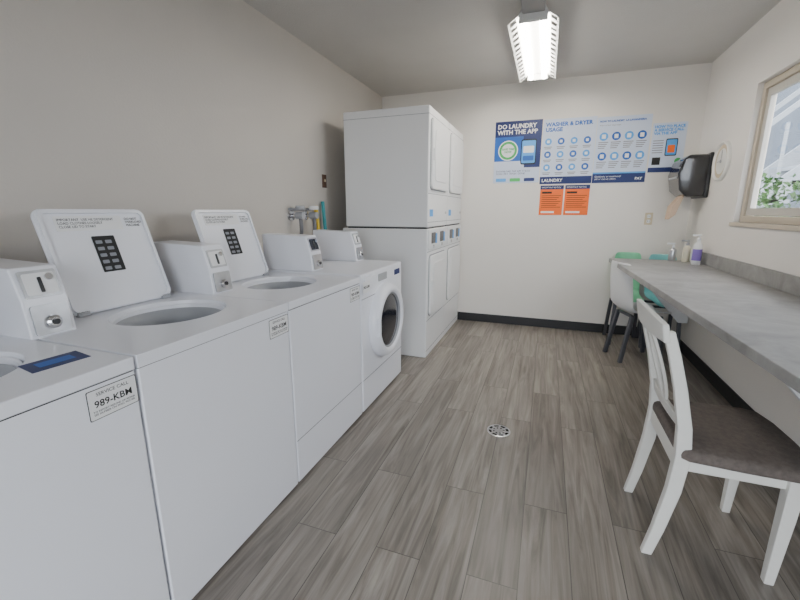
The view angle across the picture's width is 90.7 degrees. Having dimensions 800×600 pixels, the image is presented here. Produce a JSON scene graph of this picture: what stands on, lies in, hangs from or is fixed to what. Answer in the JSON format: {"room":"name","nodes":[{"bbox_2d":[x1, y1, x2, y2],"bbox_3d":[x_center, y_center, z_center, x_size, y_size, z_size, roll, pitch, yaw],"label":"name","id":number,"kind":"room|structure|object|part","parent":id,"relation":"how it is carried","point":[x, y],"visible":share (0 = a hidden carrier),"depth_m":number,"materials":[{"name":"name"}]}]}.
{"room":"laundry","nodes":[
{"label":"laundry","id":0,"kind":"room"},
{"bbox_2d":[0,0,381,263],"bbox_3d":[-1.296,-0.504,2.232,0.120,2.635,6.255,5,13,19],"label":"wall","id":1,"kind":"structure","parent":0,"point":[164,110],"depth_m":2.09,"materials":[{"name":"paint"}]},
{"bbox_2d":[288,206,318,233],"bbox_3d":[-0.786,-0.400,3.314,0.132,0.758,0.305,5,13,19],"label":"valves","id":2,"kind":"object","parent":1,"relation":"attached to","point":[304,215],"visible":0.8,"depth_m":3.18,"materials":[{"name":"silver metal"}]},
{"bbox_3d":[-0.795,-0.733,3.142,0.084,0.033,0.084,5,13,19],"label":"valve handle","id":3,"kind":"part","parent":2,"relation":"part of","materials":[{"name":"grey plastic"}]},
{"bbox_3d":[-0.726,-0.774,3.325,0.084,0.033,0.084,5,13,19],"label":"valve handle","id":4,"kind":"part","parent":2,"relation":"part of","materials":[{"name":"white plastic"}]},
{"bbox_2d":[322,174,326,187],"bbox_3d":[-0.687,-1.086,3.612,0.016,0.115,0.070,5,13,19],"label":"light switch","id":5,"kind":"object","parent":1,"relation":"attached to","point":[324,183],"visible":1,"depth_m":3.60,"materials":[{"name":"brown plastic"}]},
{"bbox_2d":[192,319,799,599],"bbox_3d":[0.288,0.957,1.970,3.490,0.100,6.255,5,13,19],"label":"floor","id":6,"kind":"structure","parent":0,"point":[416,500],"depth_m":1.85,"materials":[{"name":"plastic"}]},
{"bbox_2d":[0,335,169,599],"bbox_3d":[-1.240,0.455,0.957,0.820,1.323,0.711,5,13,19],"label":"washer","id":7,"kind":"object","parent":6,"relation":"on","point":[78,516],"visible":1,"depth_m":0.99,"materials":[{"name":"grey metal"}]},
{"bbox_2d":[0,209,297,599],"bbox_3d":[-0.999,0.310,1.602,0.820,1.323,0.712,5,13,19],"label":"washer","id":8,"kind":"object","parent":6,"relation":"on","point":[212,373],"visible":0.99,"depth_m":1.45,"materials":[{"name":"grey metal"}]},
{"bbox_3d":[-1.144,-0.052,1.257,0.003,0.088,0.102,-13,7,23],"label":"meter frame","id":9,"kind":"part","parent":8,"relation":"part of","materials":[{"name":"white plastic"}]},
{"bbox_3d":[-1.121,0.059,1.273,0.006,0.095,0.102,-3,11,21],"label":"coin plate","id":10,"kind":"part","parent":8,"relation":"part of","materials":[{"name":"silver metal"}]},
{"bbox_3d":[-1.208,-0.174,1.643,0.014,0.415,0.430,-14,7,23],"label":"lid","id":11,"kind":"part","parent":8,"relation":"part of","materials":[{"name":"white metal"}]},
{"bbox_2d":[154,210,361,481],"bbox_3d":[-0.751,0.161,2.266,0.820,1.323,0.721,5,13,19],"label":"washer","id":12,"kind":"object","parent":6,"relation":"on","point":[228,260],"visible":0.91,"depth_m":2.09,"materials":[{"name":"grey metal"}]},
{"bbox_3d":[-0.894,-0.203,1.927,0.003,0.088,0.102,-13,7,23],"label":"meter frame","id":13,"kind":"part","parent":12,"relation":"part of","materials":[{"name":"white plastic"}]},
{"bbox_3d":[-0.871,-0.092,1.943,0.006,0.095,0.102,-3,11,21],"label":"coin plate","id":14,"kind":"part","parent":12,"relation":"part of","materials":[{"name":"silver metal"}]},
{"bbox_3d":[-0.967,-0.320,2.288,0.014,0.415,0.430,-14,7,23],"label":"lid","id":15,"kind":"part","parent":12,"relation":"part of","materials":[{"name":"white metal"}]},
{"bbox_2d":[314,210,319,229],"bbox_3d":[-0.681,-0.147,3.545,0.089,1.362,0.210,-12,17,-42],"label":"mop","id":16,"kind":"object","parent":6,"relation":"on","point":[317,220],"visible":0.06,"depth_m":3.47,"materials":[{"name":"yellow plastic"}]},
{"bbox_2d":[321,201,326,229],"bbox_3d":[-0.660,-0.197,3.681,0.126,1.401,0.140,5,13,19],"label":"broom","id":17,"kind":"object","parent":6,"relation":"on","point":[322,202],"visible":0.22,"depth_m":3.57,"materials":[{"name":"teal plastic"}]},
{"bbox_2d":[262,229,402,411],"bbox_3d":[-0.464,0.086,2.946,0.895,1.170,0.733,5,13,19],"label":"washer","id":18,"kind":"object","parent":6,"relation":"on","point":[324,252],"visible":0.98,"depth_m":2.67,"materials":[{"name":"white metal"}]},
{"bbox_3d":[-0.562,-0.362,2.571,0.003,0.088,0.102,-13,7,23],"label":"meter frame","id":19,"kind":"part","parent":18,"relation":"part of","materials":[{"name":"plastic"}]},
{"bbox_3d":[-0.539,-0.251,2.588,0.006,0.095,0.102,-3,11,21],"label":"coin plate","id":20,"kind":"part","parent":18,"relation":"part of","materials":[{"name":"silver metal"}]},
{"bbox_3d":[-0.316,-0.366,3.100,0.006,0.095,0.102,-3,11,21],"label":"coin plate","id":21,"kind":"part","parent":18,"relation":"part of","materials":[{"name":"silver metal"}]},
{"bbox_3d":[-0.188,-0.122,2.549,0.008,0.070,0.200,5,13,19],"label":"detergent drawer","id":22,"kind":"part","parent":18,"relation":"part of","materials":[{"name":"white plastic"}]},
{"bbox_3d":[-0.136,0.187,2.589,0.025,0.130,0.022,5,13,19],"label":"door handle","id":23,"kind":"part","parent":18,"relation":"part of","materials":[{"name":"white plastic"}]},
{"bbox_3d":[-0.071,0.137,2.811,0.011,0.376,0.376,5,13,19],"label":"door glass","id":24,"kind":"part","parent":18,"relation":"part of","materials":[{"name":"black glass"}]},
{"bbox_3d":[-0.074,0.137,2.812,0.025,0.392,0.392,5,13,19],"label":"door trim","id":25,"kind":"part","parent":18,"relation":"part of","materials":[{"name":"grey plastic"}]},
{"bbox_2d":[343,105,448,357],"bbox_3d":[-0.013,-0.617,3.839,0.842,2.150,0.697,5,13,19],"label":"dryer","id":26,"kind":"object","parent":6,"relation":"on","point":[397,159],"visible":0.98,"depth_m":3.47,"materials":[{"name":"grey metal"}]},
{"bbox_3d":[0.363,-0.179,3.797,0.022,0.545,0.577,5,13,19],"label":"door","id":27,"kind":"part","parent":26,"relation":"part of","materials":[{"name":"white metal"}]},
{"bbox_3d":[0.358,-0.585,3.708,0.010,0.175,0.657,5,13,19],"label":"control panel","id":28,"kind":"part","parent":26,"relation":"part of","materials":[{"name":"white plastic"}]},
{"bbox_3d":[0.363,-1.274,3.551,0.022,0.560,0.577,5,13,19],"label":"door","id":29,"kind":"part","parent":26,"relation":"part of","materials":[{"name":"white metal"}]},
{"bbox_2d":[444,123,463,334],"bbox_3d":[0.228,-0.762,4.485,0.842,2.150,0.697,5,13,19],"label":"dryer","id":30,"kind":"object","parent":6,"relation":"on","point":[456,145],"visible":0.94,"depth_m":4.26,"materials":[{"name":"grey metal"}]},
{"bbox_3d":[0.604,-0.324,4.444,0.022,0.545,0.577,5,13,19],"label":"door","id":31,"kind":"part","parent":30,"relation":"part of","materials":[{"name":"white metal"}]},
{"bbox_3d":[0.599,-0.730,4.354,0.010,0.175,0.657,5,13,19],"label":"control panel","id":32,"kind":"part","parent":30,"relation":"part of","materials":[{"name":"white plastic"}]},
{"bbox_3d":[0.604,-1.420,4.197,0.022,0.560,0.577,5,13,19],"label":"door","id":33,"kind":"part","parent":30,"relation":"part of","materials":[{"name":"white metal"}]},
{"bbox_2d":[487,424,510,436],"bbox_3d":[0.605,0.801,2.425,0.140,0.004,0.140,5,13,19],"label":"floor drain","id":34,"kind":"object","parent":6,"relation":"on","point":[498,431],"visible":1,"depth_m":2.42,"materials":[{"name":"silver metal"}]},
{"bbox_2d":[602,252,643,347],"bbox_3d":[2.299,-0.015,4.015,0.312,0.899,0.444,5,13,19],"label":"plastic chair","id":35,"kind":"object","parent":6,"relation":"on","point":[627,255],"visible":0.4,"depth_m":4.11,"materials":[{"name":"green plastic"}]},
{"bbox_3d":[2.223,0.179,4.234,0.037,0.425,0.109,1,13,4],"label":"leg","id":36,"kind":"part","parent":35,"relation":"part of","materials":[{"name":"grey metal"}]},
{"bbox_3d":[2.122,0.240,3.963,0.084,0.425,0.040,-12,17,-42],"label":"leg","id":37,"kind":"part","parent":35,"relation":"part of","materials":[{"name":"grey metal"}]},
{"bbox_3d":[2.467,0.198,4.147,0.037,0.425,0.109,9,16,35],"label":"leg","id":38,"kind":"part","parent":35,"relation":"part of","materials":[{"name":"grey metal"}]},
{"bbox_3d":[2.367,0.259,3.876,0.040,0.425,0.084,-1,13,-6],"label":"leg","id":39,"kind":"part","parent":35,"relation":"part of","materials":[{"name":"grey metal"}]},
{"bbox_2d":[603,260,672,362],"bbox_3d":[2.126,0.097,3.552,0.444,0.884,0.394,0,13,2],"label":"plastic chair","id":40,"kind":"object","parent":6,"relation":"on","point":[621,284],"visible":0.84,"depth_m":3.49,"materials":[{"name":"white plastic"}]},
{"bbox_3d":[1.997,0.291,3.733,0.109,0.425,0.037,4,13,17],"label":"leg","id":41,"kind":"part","parent":40,"relation":"part of","materials":[{"name":"grey metal"}]},
{"bbox_3d":[2.147,0.123,3.557,0.250,0.020,0.260,0,13,2],"label":"under frame","id":42,"kind":"part","parent":40,"relation":"part of","materials":[{"name":"grey metal"}]},
{"bbox_3d":[1.988,0.348,3.480,0.109,0.425,0.037,-3,13,-14],"label":"leg","id":43,"kind":"part","parent":40,"relation":"part of","materials":[{"name":"grey metal"}]},
{"bbox_3d":[2.291,0.293,3.723,0.084,0.425,0.040,-6,14,-24],"label":"leg","id":44,"kind":"part","parent":40,"relation":"part of","materials":[{"name":"grey metal"}]},
{"bbox_3d":[2.282,0.350,3.470,0.081,0.425,0.045,5,13,19],"label":"leg","id":45,"kind":"part","parent":40,"relation":"part of","materials":[{"name":"grey"}]},
{"bbox_2d":[635,254,680,348],"bbox_3d":[2.591,0.013,3.913,0.312,0.889,0.444,5,13,19],"label":"plastic chair","id":46,"kind":"object","parent":6,"relation":"on","point":[649,294],"visible":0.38,"depth_m":4.02,"materials":[{"name":"teal plastic"}]},
{"bbox_3d":[2.514,0.202,4.130,0.037,0.425,0.109,1,13,4],"label":"leg","id":47,"kind":"part","parent":46,"relation":"part of","materials":[{"name":"grey"}]},
{"bbox_3d":[2.584,0.046,3.900,0.260,0.020,0.250,5,13,19],"label":"under frame","id":48,"kind":"part","parent":46,"relation":"part of","materials":[{"name":"grey"}]},
{"bbox_3d":[2.759,0.222,4.043,0.037,0.425,0.109,9,16,35],"label":"leg","id":49,"kind":"part","parent":46,"relation":"part of","materials":[{"name":"grey metal"}]},
{"bbox_3d":[2.658,0.282,3.773,0.040,0.425,0.084,-1,13,-6],"label":"leg","id":50,"kind":"part","parent":46,"relation":"part of","materials":[{"name":"grey metal"}]},
{"bbox_2d":[624,299,799,585],"bbox_3d":[1.214,0.505,1.568,0.552,0.957,0.485,5,13,19],"label":"dining chair","id":51,"kind":"object","parent":6,"relation":"on","point":[734,444],"visible":1,"depth_m":1.44,"materials":[{"name":"white paint"}]},
{"bbox_3d":[1.116,0.475,1.809,0.144,0.910,0.042,5,13,19],"label":"post","id":52,"kind":"part","parent":51,"relation":"part of","materials":[{"name":"white paint"}]},
{"bbox_3d":[0.980,0.062,1.557,0.054,0.087,0.434,5,13,19],"label":"crest rail","id":53,"kind":"part","parent":51,"relation":"part of","materials":[{"name":"white paint"}]},
{"bbox_3d":[1.074,0.407,1.599,0.034,0.045,0.372,5,13,19],"label":"rail","id":54,"kind":"part","parent":51,"relation":"part of","materials":[{"name":"white paint"}]},
{"bbox_3d":[0.984,0.555,1.455,0.144,0.910,0.040,5,13,19],"label":"post","id":55,"kind":"part","parent":51,"relation":"part of","materials":[{"name":"white paint"}]},
{"bbox_2d":[652,399,799,483],"bbox_3d":[1.276,0.520,1.549,0.420,0.045,0.485,5,13,19],"label":"seat cushion","id":56,"kind":"object","parent":51,"relation":"on","point":[741,440],"depth_m":1.44,"materials":[{"name":"fabric"}]},
{"bbox_3d":[1.470,0.731,1.729,0.049,0.445,0.048,5,13,19],"label":"leg","id":57,"kind":"part","parent":51,"relation":"part of","materials":[{"name":"white paint"}]},
{"bbox_3d":[1.342,0.808,1.386,0.049,0.445,0.048,5,13,19],"label":"leg","id":58,"kind":"part","parent":51,"relation":"part of","materials":[{"name":"white paint"}]},
{"bbox_2d":[243,0,780,96],"bbox_3d":[0.288,-1.722,1.368,3.490,0.120,6.255,5,13,19],"label":"ceiling","id":59,"kind":"structure","parent":0,"point":[392,47],"depth_m":3.01,"materials":[{"name":"paint"}]},
{"bbox_2d":[507,0,559,82],"bbox_3d":[1.038,-1.966,3.021,0.320,0.128,1.500,5,13,19],"label":"fluorescent ceiling light","id":60,"kind":"object","parent":59,"relation":"attached to","point":[533,22],"visible":1,"depth_m":2.90,"materials":[{"name":"white plastic"}]},
{"bbox_2d":[382,62,712,326],"bbox_3d":[1.337,-1.010,4.483,3.250,2.635,0.120,5,13,19],"label":"wall","id":61,"kind":"structure","parent":0,"point":[517,261],"depth_m":4.31,"materials":[{"name":"paint"}]},
{"bbox_2d":[493,119,542,182],"bbox_3d":[1.275,-1.607,4.301,0.485,0.640,0.008,5,13,19],"label":"poster","id":62,"kind":"object","parent":61,"relation":"attached to","point":[517,153],"visible":1,"depth_m":4.30,"materials":[{"name":"blue paper"}]},
{"bbox_3d":[1.127,-1.338,4.416,0.110,0.035,0.002,5,13,19],"label":"panel","id":63,"kind":"part","parent":62,"relation":"part of","materials":[{"name":"blue paper"}]},
{"bbox_3d":[1.197,-1.491,4.356,0.320,0.070,0.001,5,13,19],"label":"panel","id":64,"kind":"part","parent":62,"relation":"part of","materials":[{"name":"white paper"}]},
{"bbox_3d":[1.188,-1.624,4.330,0.300,0.300,0.001,5,13,19],"label":"panel","id":65,"kind":"part","parent":62,"relation":"part of","materials":[{"name":"blue paper"}]},
{"bbox_3d":[1.268,-1.327,4.366,0.110,0.035,0.002,5,13,19],"label":"panel","id":66,"kind":"part","parent":62,"relation":"part of","materials":[{"name":"green paper"}]},
{"bbox_3d":[1.275,-1.373,4.354,0.485,0.160,0.001,5,13,19],"label":"panel","id":67,"kind":"part","parent":62,"relation":"part of","materials":[{"name":"white paper"}]},
{"bbox_3d":[1.385,-1.534,4.275,0.110,0.050,0.003,5,13,19],"label":"panel","id":68,"kind":"part","parent":62,"relation":"part of","materials":[{"name":"blue paper"}]},
{"bbox_3d":[1.385,-1.622,4.255,0.110,0.070,0.003,5,13,19],"label":"panel","id":69,"kind":"part","parent":62,"relation":"part of","materials":[{"name":"white paper"}]},
{"bbox_3d":[1.385,-1.598,4.261,0.140,0.230,0.002,5,13,19],"label":"panel","id":70,"kind":"part","parent":62,"relation":"part of","materials":[{"name":"blue paper"}]},
{"bbox_3d":[1.385,-1.598,4.262,0.160,0.260,0.002,5,13,19],"label":"panel","id":71,"kind":"part","parent":62,"relation":"part of","materials":[{"name":"black"}]},
{"bbox_3d":[1.409,-1.316,4.316,0.110,0.035,0.002,5,13,19],"label":"panel","id":72,"kind":"part","parent":62,"relation":"part of","materials":[{"name":"blue paper"}]},
{"bbox_2d":[538,185,563,214],"bbox_3d":[1.637,-1.081,4.286,0.235,0.310,0.006,5,13,19],"label":"notice","id":73,"kind":"object","parent":61,"relation":"attached to","point":[551,196],"visible":1,"depth_m":4.28,"materials":[{"name":"orange paper"}]},
{"bbox_3d":[1.637,-1.212,4.255,0.235,0.040,0.001,5,13,19],"label":"panel","id":74,"kind":"part","parent":73,"relation":"part of","materials":[{"name":"blue paper"}]},
{"bbox_2d":[457,312,656,337],"bbox_3d":[1.314,0.241,4.700,3.250,0.100,0.012,5,13,19],"label":"baseboard","id":75,"kind":"structure","parent":61,"relation":"attached to","point":[535,322],"depth_m":4.59,"materials":[{"name":"black rubber"}]},
{"bbox_2d":[539,116,597,183],"bbox_3d":[1.752,-1.554,4.136,0.510,0.650,0.006,5,13,19],"label":"poster","id":76,"kind":"object","parent":61,"relation":"attached to","point":[568,144],"visible":1,"depth_m":4.13,"materials":[{"name":"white paper"}]},
{"bbox_3d":[1.752,-1.274,4.198,0.510,0.075,0.001,5,13,19],"label":"panel","id":77,"kind":"part","parent":76,"relation":"part of","materials":[{"name":"blue paper"}]},
{"bbox_2d":[563,185,589,214],"bbox_3d":[1.874,-1.062,4.202,0.240,0.310,0.006,5,13,19],"label":"notice","id":78,"kind":"object","parent":61,"relation":"attached to","point":[576,199],"visible":1,"depth_m":4.20,"materials":[{"name":"orange paper"}]},
{"bbox_3d":[1.874,-1.193,4.171,0.240,0.040,0.001,5,13,19],"label":"panel","id":79,"kind":"part","parent":78,"relation":"part of","materials":[{"name":"blue paper"}]},
{"bbox_2d":[592,114,652,182],"bbox_3d":[2.222,-1.510,3.971,0.480,0.635,0.006,5,13,19],"label":"poster","id":80,"kind":"object","parent":61,"relation":"attached to","point":[622,142],"visible":1,"depth_m":3.97,"materials":[{"name":"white paper"}]},
{"bbox_3d":[2.222,-1.244,4.030,0.480,0.090,0.001,5,13,19],"label":"panel","id":81,"kind":"part","parent":80,"relation":"part of","materials":[{"name":"blue paper"}]},
{"bbox_3d":[2.222,-1.295,4.018,0.480,0.015,0.001,5,13,19],"label":"panel","id":82,"kind":"part","parent":80,"relation":"part of","materials":[{"name":"blue paper"}]},
{"bbox_2d":[644,213,652,224],"bbox_3d":[2.522,-0.825,4.012,0.070,0.120,0.009,5,13,19],"label":"wall outlet","id":83,"kind":"object","parent":61,"relation":"attached to","point":[648,216],"visible":1,"depth_m":4.01,"materials":[{"name":"beige plastic"}]},
{"bbox_2d":[647,121,687,172],"bbox_3d":[2.596,-1.480,3.838,0.285,0.455,0.006,5,13,19],"label":"poster","id":84,"kind":"object","parent":61,"relation":"attached to","point":[668,140],"visible":0.96,"depth_m":3.83,"materials":[{"name":"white paper"}]},
{"bbox_3d":[2.518,-1.366,3.892,0.070,0.070,0.001,5,13,19],"label":"panel","id":85,"kind":"part","parent":84,"relation":"part of","materials":[{"name":"black paper"}]},
{"bbox_3d":[2.595,-1.280,3.882,0.285,0.045,0.001,5,13,19],"label":"panel","id":86,"kind":"part","parent":84,"relation":"part of","materials":[{"name":"blue paper"}]},
{"bbox_3d":[2.625,-1.465,3.829,0.060,0.070,0.002,5,13,19],"label":"panel","id":87,"kind":"part","parent":84,"relation":"part of","materials":[{"name":"orange paper"}]},
{"bbox_3d":[2.626,-1.480,3.826,0.086,0.140,0.002,5,13,19],"label":"panel","id":88,"kind":"part","parent":84,"relation":"part of","materials":[{"name":"blue paper"}]},
{"bbox_3d":[2.626,-1.480,3.826,0.100,0.160,0.001,5,13,19],"label":"panel","id":89,"kind":"part","parent":84,"relation":"part of","materials":[{"name":"black"}]},
{"bbox_2d":[671,0,799,446],"bbox_3d":[1.871,-0.252,1.108,0.120,2.635,6.255,5,13,19],"label":"wall","id":90,"kind":"structure","parent":0,"point":[770,47],"depth_m":2.86,"materials":[{"name":"paint"}]},
{"bbox_2d":[665,152,714,218],"bbox_3d":[2.638,-1.034,3.643,0.246,0.570,0.360,5,13,19],"label":"paper towel dispenser","id":91,"kind":"object","parent":90,"relation":"attached to","point":[689,176],"visible":0.99,"depth_m":3.48,"materials":[{"name":"grey plastic"}]},
{"bbox_3d":[2.740,-1.118,3.586,0.029,0.380,0.360,5,13,19],"label":"mount plate","id":92,"kind":"part","parent":91,"relation":"part of","materials":[{"name":"black plastic"}]},
{"bbox_2d":[609,251,799,400],"bbox_3d":[1.730,0.233,2.063,0.709,0.670,3.770,5,13,19],"label":"countertop","id":93,"kind":"structure","parent":90,"relation":"attached to","point":[753,309],"depth_m":2.04,"materials":[{"name":"grey laminate"}]},
{"bbox_3d":[2.452,-0.061,3.691,0.456,0.530,0.030,5,13,19],"label":"support panel","id":94,"kind":"part","parent":93,"relation":"part of","materials":[{"name":"grey laminate"}]},
{"bbox_2d":[667,243,676,260],"bbox_3d":[2.474,-0.438,3.603,0.080,0.164,0.060,5,13,19],"label":"soap dispenser","id":95,"kind":"object","parent":93,"relation":"on","point":[673,251],"visible":1,"depth_m":3.58,"materials":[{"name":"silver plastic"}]},
{"bbox_2d":[681,240,690,261],"bbox_3d":[2.561,-0.441,3.548,0.080,0.194,0.060,5,13,19],"label":"lotion bottle","id":96,"kind":"object","parent":93,"relation":"on","point":[686,252],"visible":1,"depth_m":3.53,"materials":[{"name":"beige plastic"}]},
{"bbox_2d":[691,234,702,264],"bbox_3d":[2.518,-0.427,3.353,0.068,0.254,0.079,-9,15,-35],"label":"hand soap bottle","id":97,"kind":"object","parent":93,"relation":"on","point":[698,246],"visible":1,"depth_m":3.33,"materials":[{"name":"white plastic"}]},
{"bbox_3d":[1.617,0.442,1.454,0.456,0.530,0.030,5,13,19],"label":"support panel","id":98,"kind":"part","parent":93,"relation":"part of","materials":[{"name":"white plastic"}]},
{"bbox_2d":[680,339,753,410],"bbox_3d":[1.807,0.982,1.402,0.012,0.100,6.003,5,13,19],"label":"baseboard","id":99,"kind":"structure","parent":90,"relation":"attached to","point":[728,393],"depth_m":3.02,"materials":[{"name":"black"}]},
{"bbox_2d":[712,141,731,180],"bbox_3d":[2.610,-1.127,3.213,0.028,0.310,0.310,5,13,19],"label":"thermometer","id":100,"kind":"object","parent":90,"relation":"attached to","point":[721,162],"visible":1,"depth_m":3.19,"materials":[{"name":"white paint"}]},
{"bbox_2d":[701,251,799,296],"bbox_3d":[2.053,-0.019,1.886,0.021,0.100,3.770,5,13,19],"label":"backsplash","id":101,"kind":"structure","parent":90,"relation":"attached to","point":[788,283],"depth_m":2.53,"materials":[{"name":"laminate"}]},
{"bbox_2d":[729,222,799,230],"bbox_3d":[2.194,-0.384,2.138,0.049,0.028,1.840,5,13,19],"label":"sill","id":102,"kind":"structure","parent":90,"relation":"attached to","point":[751,225],"depth_m":2.47,"materials":[{"name":"beige wood"}]},
{"bbox_2d":[739,63,799,224],"bbox_3d":[2.248,-0.854,2.012,0.065,0.943,1.778,5,13,19],"label":"window","id":103,"kind":"structure","parent":90,"relation":"in","point":[795,69],"depth_m":2.71,"materials":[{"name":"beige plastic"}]},
{"bbox_3d":[2.377,-0.936,2.377,0.028,0.845,0.890,5,13,19],"label":"sash","id":104,"kind":"part","parent":103,"relation":"part of","materials":[{"name":"beige wood"}]},
{"label":"outside","id":105,"kind":"structure","parent":0,"visible":0},
{"bbox_3d":[0.342,1.204,1.234,28.000,0.059,30.000,5,13,19],"label":"ground","id":106,"kind":"structure","parent":105,"visible":0},
{"bbox_2d":[756,88,799,207],"bbox_3d":[5.837,-2.195,5.096,3.240,4.881,1.080,5,13,19],"label":"staircase","id":107,"kind":"structure","parent":106,"relation":"on","point":[788,164],"depth_m":5.10,"materials":[{"name":"white metal"}]},
{"bbox_3d":[5.648,-3.046,4.435,3.200,2.930,0.050,5,13,19],"label":"handrail","id":108,"kind":"part","parent":107,"relation":"part of","materials":[{"name":"grey"}]},
{"bbox_3d":[5.990,-3.252,5.351,3.200,2.930,0.050,5,13,19],"label":"handrail","id":109,"kind":"part","parent":107,"relation":"part of","materials":[{"name":"grey"}]},
{"bbox_2d":[756,172,799,216],"bbox_3d":[4.172,-0.491,4.566,1.542,1.893,1.286,5,13,19],"label":"bush","id":110,"kind":"object","parent":106,"relation":"on","point":[764,199],"visible":0.08,"depth_m":4.32,"materials":[{"name":"green plant"}]},
{"bbox_2d":[763,82,799,216],"bbox_3d":[8.319,-2.868,6.451,7.100,5.601,0.300,5,13,19],"label":"neighbouring building","id":111,"kind":"structure","parent":106,"relation":"on","point":[777,131],"depth_m":6.88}
]}

